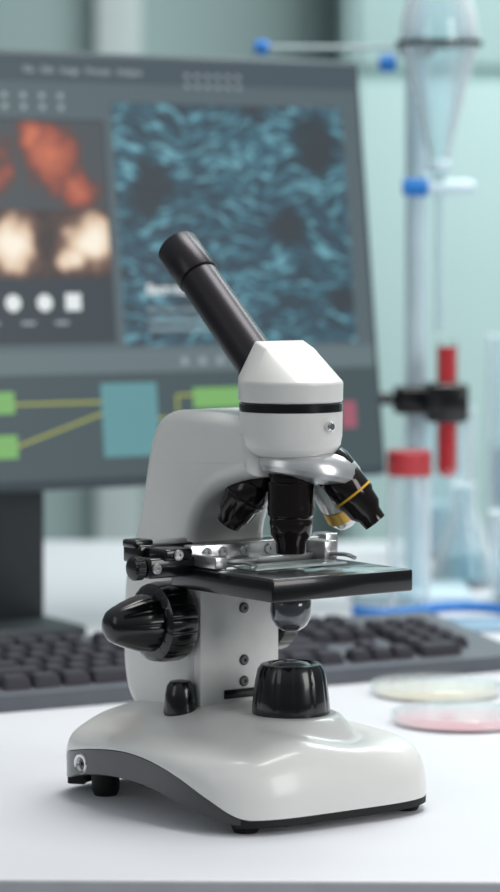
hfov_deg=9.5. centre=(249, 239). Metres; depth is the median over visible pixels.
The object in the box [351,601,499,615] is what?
tubing
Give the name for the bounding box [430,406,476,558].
beaker
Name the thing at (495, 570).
beaker
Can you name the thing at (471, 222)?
wall
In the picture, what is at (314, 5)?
trim
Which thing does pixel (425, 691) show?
petri dish
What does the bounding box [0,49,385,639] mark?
monitor
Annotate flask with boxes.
[430,482,491,588]
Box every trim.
[96,0,141,540]
[309,0,320,535]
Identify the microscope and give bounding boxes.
[66,231,426,833]
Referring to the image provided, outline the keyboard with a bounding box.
[0,611,499,712]
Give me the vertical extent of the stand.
0.602 m
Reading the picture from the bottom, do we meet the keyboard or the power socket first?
the power socket
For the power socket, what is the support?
attached to the microscope
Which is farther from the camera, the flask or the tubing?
the flask
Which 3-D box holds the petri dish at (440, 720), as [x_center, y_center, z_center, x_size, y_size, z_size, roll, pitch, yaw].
[0.149,0.337,2.118,0.100,0.009,0.100,0,0,0]
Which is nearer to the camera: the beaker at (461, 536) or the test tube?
the test tube
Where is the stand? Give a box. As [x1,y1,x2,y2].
[254,0,482,604]
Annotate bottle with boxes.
[387,449,431,607]
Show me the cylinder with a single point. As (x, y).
(494, 453)
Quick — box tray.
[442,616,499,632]
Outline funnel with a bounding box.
[400,0,477,332]
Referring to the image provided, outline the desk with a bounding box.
[0,541,499,891]
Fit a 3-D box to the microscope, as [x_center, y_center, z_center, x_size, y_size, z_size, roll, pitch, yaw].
[-0.004,0.168,1.829,0.170,0.347,0.208,0,0,-36]
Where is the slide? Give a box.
[233,559,346,570]
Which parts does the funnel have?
tap handle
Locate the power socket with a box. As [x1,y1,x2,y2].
[74,753,85,774]
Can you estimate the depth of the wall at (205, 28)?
5.30 m
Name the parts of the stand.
cross rod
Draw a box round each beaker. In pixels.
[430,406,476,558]
[489,509,499,602]
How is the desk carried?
on the floor
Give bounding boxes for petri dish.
[374,681,498,702]
[395,709,499,731]
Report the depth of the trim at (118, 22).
5.24 m
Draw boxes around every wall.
[0,0,340,540]
[341,0,499,541]
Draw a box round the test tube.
[437,346,456,477]
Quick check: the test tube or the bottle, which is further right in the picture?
the test tube
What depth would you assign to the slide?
1.80 m
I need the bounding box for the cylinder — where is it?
[485,335,499,563]
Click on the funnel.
(410, 186)

